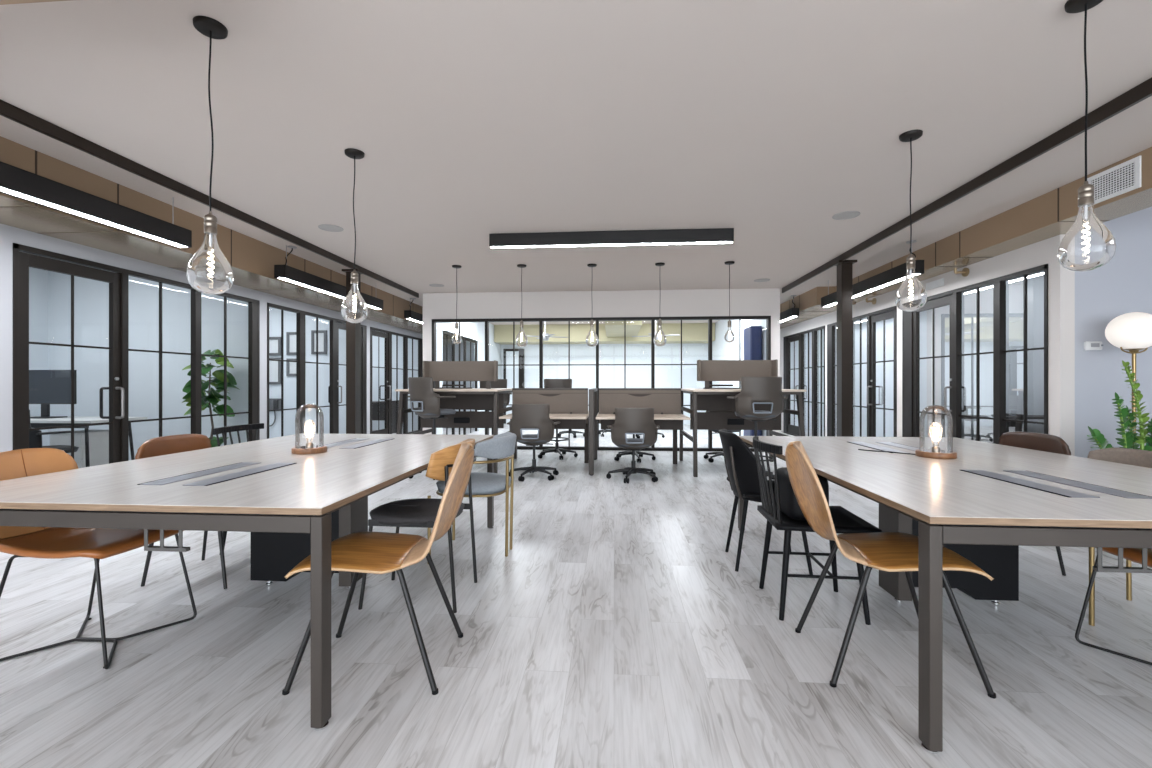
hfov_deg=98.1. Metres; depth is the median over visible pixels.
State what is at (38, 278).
wall
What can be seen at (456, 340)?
wall
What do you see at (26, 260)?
door
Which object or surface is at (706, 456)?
chair
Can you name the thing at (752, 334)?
storage cabinet
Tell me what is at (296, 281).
diffuser
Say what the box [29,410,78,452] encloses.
chair
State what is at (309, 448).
lamp
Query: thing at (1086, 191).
socket
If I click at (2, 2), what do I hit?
trim
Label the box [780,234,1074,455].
wall
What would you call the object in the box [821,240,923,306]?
linear light
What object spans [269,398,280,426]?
wall phone
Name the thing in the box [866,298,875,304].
pipe elbow
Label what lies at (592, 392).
frame
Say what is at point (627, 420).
chair
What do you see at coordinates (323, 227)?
grille
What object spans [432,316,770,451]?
window frame
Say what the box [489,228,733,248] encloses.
linear light
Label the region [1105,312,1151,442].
floor lamp
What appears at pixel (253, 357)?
window frame
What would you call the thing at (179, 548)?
cable tray
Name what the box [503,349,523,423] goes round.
door
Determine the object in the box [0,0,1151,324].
ceiling
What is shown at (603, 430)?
chair
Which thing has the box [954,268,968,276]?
pipe elbow
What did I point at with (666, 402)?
desk
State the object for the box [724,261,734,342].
pendant lamp
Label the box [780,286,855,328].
trim
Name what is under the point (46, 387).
computer monitor
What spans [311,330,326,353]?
picture frame
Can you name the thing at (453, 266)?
pendant lamp
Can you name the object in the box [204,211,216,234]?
socket
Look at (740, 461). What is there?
chair
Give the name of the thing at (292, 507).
meeting table
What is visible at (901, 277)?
diffuser
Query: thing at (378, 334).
door
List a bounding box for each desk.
[30,416,146,466]
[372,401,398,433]
[395,360,516,472]
[499,388,588,462]
[596,388,690,463]
[679,359,806,476]
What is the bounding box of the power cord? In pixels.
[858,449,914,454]
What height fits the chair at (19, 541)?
0.857 m
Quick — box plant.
[1086,360,1151,563]
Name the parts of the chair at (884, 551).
leg, backrest, leg, leg, seat, leg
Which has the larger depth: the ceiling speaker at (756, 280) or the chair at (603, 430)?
the chair at (603, 430)
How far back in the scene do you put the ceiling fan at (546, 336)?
11.01 m
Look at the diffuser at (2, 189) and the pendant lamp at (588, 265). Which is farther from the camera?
the pendant lamp at (588, 265)
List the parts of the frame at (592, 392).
post, post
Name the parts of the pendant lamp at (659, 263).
bulb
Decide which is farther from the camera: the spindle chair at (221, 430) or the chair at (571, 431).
the chair at (571, 431)
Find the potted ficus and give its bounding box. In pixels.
[182,349,239,447]
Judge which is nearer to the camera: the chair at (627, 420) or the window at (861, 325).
the chair at (627, 420)
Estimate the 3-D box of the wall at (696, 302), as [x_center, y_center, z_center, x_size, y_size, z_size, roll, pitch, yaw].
[0.361,-0.235,8.758,6.210,2.770,0.120,0,0,4]
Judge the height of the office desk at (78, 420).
0.751 m
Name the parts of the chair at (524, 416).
backrest, seat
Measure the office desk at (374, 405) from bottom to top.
0.740 m
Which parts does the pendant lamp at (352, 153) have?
cord, bulb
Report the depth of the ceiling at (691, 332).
13.53 m
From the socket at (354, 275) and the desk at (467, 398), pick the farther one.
the desk at (467, 398)
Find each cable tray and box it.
[144,529,189,551]
[1092,547,1151,572]
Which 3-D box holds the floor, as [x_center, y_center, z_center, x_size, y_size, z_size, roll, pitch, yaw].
[0.256,1.200,5.998,15.600,0.100,18.400,0,0,4]
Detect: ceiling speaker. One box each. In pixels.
[318,224,343,231]
[429,284,443,286]
[754,279,769,281]
[832,211,859,219]
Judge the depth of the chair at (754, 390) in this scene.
5.65 m
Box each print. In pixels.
[269,340,277,352]
[269,360,277,381]
[289,335,295,351]
[289,362,295,373]
[314,333,323,351]
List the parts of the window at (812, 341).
pane, pane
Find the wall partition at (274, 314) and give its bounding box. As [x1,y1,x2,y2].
[269,307,345,437]
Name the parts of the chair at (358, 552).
leg, leg, seat, leg, backrest, leg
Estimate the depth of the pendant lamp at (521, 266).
6.79 m
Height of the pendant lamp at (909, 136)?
1.149 m
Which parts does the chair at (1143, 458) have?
leg, backrest, leg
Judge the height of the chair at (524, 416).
0.914 m
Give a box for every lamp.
[186,16,233,294]
[291,404,326,453]
[341,148,367,322]
[452,265,461,343]
[516,264,527,346]
[586,264,597,346]
[653,262,666,345]
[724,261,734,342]
[895,129,926,311]
[915,405,956,458]
[1057,0,1115,270]
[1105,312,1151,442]
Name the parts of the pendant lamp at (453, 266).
cord, bulb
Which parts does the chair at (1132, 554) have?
seat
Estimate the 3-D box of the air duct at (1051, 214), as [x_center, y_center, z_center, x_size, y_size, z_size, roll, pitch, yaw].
[4.047,-1.479,2.400,0.393,0.282,11.800,0,0,4]
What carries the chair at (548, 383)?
on the floor
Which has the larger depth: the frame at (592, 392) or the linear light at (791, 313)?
the linear light at (791, 313)
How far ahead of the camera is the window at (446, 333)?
11.15 m
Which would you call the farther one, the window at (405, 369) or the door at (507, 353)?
the door at (507, 353)
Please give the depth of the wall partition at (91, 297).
6.80 m
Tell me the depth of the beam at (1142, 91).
3.56 m
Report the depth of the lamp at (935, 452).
2.80 m
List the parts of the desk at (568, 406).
under panel, rail, finger pull, leg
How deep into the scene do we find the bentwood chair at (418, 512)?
2.55 m
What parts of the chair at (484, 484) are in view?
leg, leg, seat, seat frame, rail, backrest, leg, leg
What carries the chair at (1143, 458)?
on the floor
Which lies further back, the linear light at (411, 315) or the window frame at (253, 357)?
the linear light at (411, 315)
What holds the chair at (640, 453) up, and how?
on the floor
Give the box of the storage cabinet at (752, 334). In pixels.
[744,326,761,435]
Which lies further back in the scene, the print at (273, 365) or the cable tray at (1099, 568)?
the print at (273, 365)
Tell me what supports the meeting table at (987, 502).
on the floor
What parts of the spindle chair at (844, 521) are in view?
leg, crest rail, leg, seat, leg, leg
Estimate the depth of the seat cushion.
2.50 m
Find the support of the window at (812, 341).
in the wall at (1061, 280)
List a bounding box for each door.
[19,251,123,463]
[328,322,361,433]
[371,330,390,433]
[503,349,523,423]
[787,335,798,435]
[867,310,894,436]
[913,295,951,436]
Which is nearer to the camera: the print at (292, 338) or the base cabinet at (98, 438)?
the base cabinet at (98, 438)
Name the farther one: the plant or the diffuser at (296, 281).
the diffuser at (296, 281)
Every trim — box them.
[0,0,70,4]
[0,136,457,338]
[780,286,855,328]
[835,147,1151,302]
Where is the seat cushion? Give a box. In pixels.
[774,467,828,519]
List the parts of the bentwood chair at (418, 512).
leg, leg, rail, seat, backrest, leg, rail, rail, leg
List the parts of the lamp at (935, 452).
bulb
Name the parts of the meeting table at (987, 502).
leg, pedestal post, leg, frame, pedestal panel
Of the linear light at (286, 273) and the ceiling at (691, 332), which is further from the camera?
the ceiling at (691, 332)
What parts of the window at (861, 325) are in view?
pane, pane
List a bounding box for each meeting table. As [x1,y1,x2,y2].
[0,433,493,730]
[738,436,1151,753]
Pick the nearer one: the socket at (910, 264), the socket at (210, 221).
the socket at (210, 221)
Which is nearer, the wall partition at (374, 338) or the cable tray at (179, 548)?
the cable tray at (179, 548)
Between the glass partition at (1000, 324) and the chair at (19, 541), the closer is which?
the chair at (19, 541)
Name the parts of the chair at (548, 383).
backrest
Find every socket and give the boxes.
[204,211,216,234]
[351,269,357,284]
[906,254,914,269]
[932,446,939,451]
[1078,181,1093,206]
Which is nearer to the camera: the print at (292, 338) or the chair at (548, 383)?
the chair at (548, 383)
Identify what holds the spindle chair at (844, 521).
on the floor
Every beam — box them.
[0,99,418,297]
[782,77,1151,292]
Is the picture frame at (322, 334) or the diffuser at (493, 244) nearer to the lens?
the diffuser at (493, 244)
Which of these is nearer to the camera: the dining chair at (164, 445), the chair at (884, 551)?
the chair at (884, 551)
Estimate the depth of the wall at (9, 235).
4.49 m
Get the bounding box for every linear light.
[0,161,191,247]
[274,245,382,309]
[404,298,422,323]
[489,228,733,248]
[780,295,798,322]
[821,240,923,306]
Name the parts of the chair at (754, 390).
seat, backrest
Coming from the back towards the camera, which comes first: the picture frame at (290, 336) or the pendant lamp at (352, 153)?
the picture frame at (290, 336)
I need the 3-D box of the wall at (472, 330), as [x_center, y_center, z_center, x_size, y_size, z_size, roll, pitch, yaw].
[-2.459,-0.235,11.831,0.120,2.770,5.580,0,0,4]
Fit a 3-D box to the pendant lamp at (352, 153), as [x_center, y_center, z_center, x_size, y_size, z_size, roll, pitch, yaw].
[-1.549,-1.022,3.498,0.174,1.194,0.174,0,0,4]
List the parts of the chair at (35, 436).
backrest, armrest, seat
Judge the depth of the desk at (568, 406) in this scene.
6.96 m
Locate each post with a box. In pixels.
[342,269,364,433]
[832,260,856,436]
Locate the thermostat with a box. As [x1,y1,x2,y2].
[1084,341,1102,349]
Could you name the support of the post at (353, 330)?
on the floor
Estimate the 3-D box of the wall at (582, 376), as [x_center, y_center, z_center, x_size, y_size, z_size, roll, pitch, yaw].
[0.793,-0.235,14.431,6.210,2.770,0.100,0,0,4]
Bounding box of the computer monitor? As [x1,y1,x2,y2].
[29,370,76,418]
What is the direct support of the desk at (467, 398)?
on the floor
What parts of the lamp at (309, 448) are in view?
bulb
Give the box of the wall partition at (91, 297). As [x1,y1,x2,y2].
[48,266,247,459]
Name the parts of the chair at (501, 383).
backrest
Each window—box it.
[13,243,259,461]
[267,302,366,438]
[370,327,422,433]
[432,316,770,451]
[443,330,477,434]
[605,321,641,336]
[783,326,824,435]
[827,306,896,436]
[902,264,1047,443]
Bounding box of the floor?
[0,423,1151,767]
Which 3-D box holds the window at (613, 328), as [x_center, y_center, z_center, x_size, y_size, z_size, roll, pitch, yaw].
[1.122,-1.410,12.100,0.800,0.280,2.700,0,0,4]
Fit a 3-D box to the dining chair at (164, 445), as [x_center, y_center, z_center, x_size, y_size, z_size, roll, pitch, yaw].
[-2.205,0.733,3.036,0.558,0.837,0.514,0,0,4]
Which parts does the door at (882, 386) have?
pane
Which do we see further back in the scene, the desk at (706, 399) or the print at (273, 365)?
the print at (273, 365)
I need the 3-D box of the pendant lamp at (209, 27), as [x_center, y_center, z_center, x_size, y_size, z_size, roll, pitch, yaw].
[-1.653,-1.012,2.262,0.174,1.214,0.174,0,0,4]
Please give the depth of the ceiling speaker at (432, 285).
8.20 m
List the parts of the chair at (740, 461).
leg, leg, backrest, seat, leg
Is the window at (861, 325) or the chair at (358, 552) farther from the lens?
the window at (861, 325)
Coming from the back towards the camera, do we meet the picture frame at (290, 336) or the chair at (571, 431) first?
the chair at (571, 431)
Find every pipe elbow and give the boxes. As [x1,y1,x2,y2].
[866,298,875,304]
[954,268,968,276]
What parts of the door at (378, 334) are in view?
handle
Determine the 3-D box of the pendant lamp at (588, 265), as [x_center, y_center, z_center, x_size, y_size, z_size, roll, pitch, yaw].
[0.217,-1.062,6.783,0.174,1.114,0.174,0,0,4]
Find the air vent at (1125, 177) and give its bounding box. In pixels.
[1087,155,1141,206]
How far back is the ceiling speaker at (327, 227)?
5.19 m
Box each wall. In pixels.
[0,224,451,451]
[29,267,47,445]
[423,288,779,435]
[436,322,500,433]
[455,339,473,410]
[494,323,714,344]
[501,343,707,424]
[712,320,765,435]
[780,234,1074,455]
[1075,207,1151,457]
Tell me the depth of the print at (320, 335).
9.61 m
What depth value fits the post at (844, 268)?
6.24 m
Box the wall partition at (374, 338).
[372,335,417,429]
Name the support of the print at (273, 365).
attached to the picture frame at (274, 366)
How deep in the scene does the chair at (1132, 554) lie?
2.09 m
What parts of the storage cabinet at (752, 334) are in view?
door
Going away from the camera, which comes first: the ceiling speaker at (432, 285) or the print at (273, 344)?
the ceiling speaker at (432, 285)
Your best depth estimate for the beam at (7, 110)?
3.81 m
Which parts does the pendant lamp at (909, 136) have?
cord, bulb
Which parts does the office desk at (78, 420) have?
frame, leg, leg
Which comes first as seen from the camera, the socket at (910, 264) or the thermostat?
the socket at (910, 264)
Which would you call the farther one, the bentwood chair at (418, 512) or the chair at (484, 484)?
the chair at (484, 484)
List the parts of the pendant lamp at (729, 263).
cord, bulb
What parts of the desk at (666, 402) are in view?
rail, finger pull, under panel, leg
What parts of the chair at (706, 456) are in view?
backrest, seat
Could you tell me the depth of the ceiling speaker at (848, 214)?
4.79 m
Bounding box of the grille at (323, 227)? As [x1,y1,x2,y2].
[319,225,342,230]
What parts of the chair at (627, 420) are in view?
seat, backrest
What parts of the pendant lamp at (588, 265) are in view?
bulb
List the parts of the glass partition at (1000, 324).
pane, pane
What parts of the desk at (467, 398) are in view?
leg, cross rail, frame, monitor arm, modesty panel, modesty panel, leg, cross rail, leg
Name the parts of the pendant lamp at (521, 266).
cord, bulb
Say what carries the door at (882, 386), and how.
attached to the window at (861, 325)
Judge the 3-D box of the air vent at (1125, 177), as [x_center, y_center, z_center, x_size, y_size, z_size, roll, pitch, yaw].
[3.942,-1.480,3.676,0.012,0.220,0.400,0,0,4]
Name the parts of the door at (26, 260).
handle, handle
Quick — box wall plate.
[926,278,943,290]
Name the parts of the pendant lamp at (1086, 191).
stem, cord, bulb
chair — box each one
[0,448,196,668]
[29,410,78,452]
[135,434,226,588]
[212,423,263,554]
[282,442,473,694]
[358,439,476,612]
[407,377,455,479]
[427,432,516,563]
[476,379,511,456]
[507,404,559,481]
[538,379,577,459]
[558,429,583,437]
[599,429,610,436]
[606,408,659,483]
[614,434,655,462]
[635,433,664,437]
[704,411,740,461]
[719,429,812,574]
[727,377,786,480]
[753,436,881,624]
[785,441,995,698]
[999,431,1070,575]
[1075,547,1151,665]
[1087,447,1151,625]
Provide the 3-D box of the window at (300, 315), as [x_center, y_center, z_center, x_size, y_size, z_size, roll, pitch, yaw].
[-4.121,0.020,8.169,0.062,2.260,2.734,0,0,4]
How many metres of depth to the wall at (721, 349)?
11.44 m
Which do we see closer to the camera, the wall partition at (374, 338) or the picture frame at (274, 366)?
the picture frame at (274, 366)
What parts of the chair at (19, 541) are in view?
backrest, wire frame, seat, wire frame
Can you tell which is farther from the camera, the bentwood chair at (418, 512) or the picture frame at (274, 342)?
the picture frame at (274, 342)
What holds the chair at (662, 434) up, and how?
on the floor
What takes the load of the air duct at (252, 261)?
attached to the wall at (9, 235)
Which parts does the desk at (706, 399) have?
leg, cross rail, leg, monitor arm, modesty panel, modesty panel, frame, leg, cross rail, leg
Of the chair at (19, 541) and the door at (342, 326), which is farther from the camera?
the door at (342, 326)
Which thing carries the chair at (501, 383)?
on the floor
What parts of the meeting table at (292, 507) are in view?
frame, pedestal panel, leg, pedestal post, leg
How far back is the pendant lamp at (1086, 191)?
2.09 m
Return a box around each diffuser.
[0,187,184,246]
[279,278,378,308]
[491,242,731,247]
[825,274,917,306]
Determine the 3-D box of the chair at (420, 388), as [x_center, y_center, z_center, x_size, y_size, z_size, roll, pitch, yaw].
[-1.783,0.532,6.277,0.650,1.234,0.644,0,0,34]
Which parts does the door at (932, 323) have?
handle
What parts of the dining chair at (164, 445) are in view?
leg, backrest, leg, leg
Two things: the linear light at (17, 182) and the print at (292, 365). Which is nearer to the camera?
the linear light at (17, 182)
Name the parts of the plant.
pot, stem, stem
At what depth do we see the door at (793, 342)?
11.26 m
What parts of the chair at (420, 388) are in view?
backrest, seat, armrest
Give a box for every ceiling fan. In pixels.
[523,322,567,340]
[632,321,679,339]
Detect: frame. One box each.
[269,337,280,355]
[269,358,280,384]
[286,332,295,354]
[286,359,295,375]
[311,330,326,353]
[589,388,596,475]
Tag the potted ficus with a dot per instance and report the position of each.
(217, 381)
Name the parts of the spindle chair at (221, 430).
leg, crest rail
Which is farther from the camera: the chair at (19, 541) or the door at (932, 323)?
the door at (932, 323)
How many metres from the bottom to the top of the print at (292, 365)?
0.240 m
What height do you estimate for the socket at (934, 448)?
0.026 m
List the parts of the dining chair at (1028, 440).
backrest, leg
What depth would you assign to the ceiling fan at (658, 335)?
10.86 m
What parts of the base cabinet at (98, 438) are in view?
drawer, drawer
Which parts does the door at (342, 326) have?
handle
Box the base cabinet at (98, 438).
[50,429,108,467]
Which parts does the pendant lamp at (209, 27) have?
bulb, stem, cord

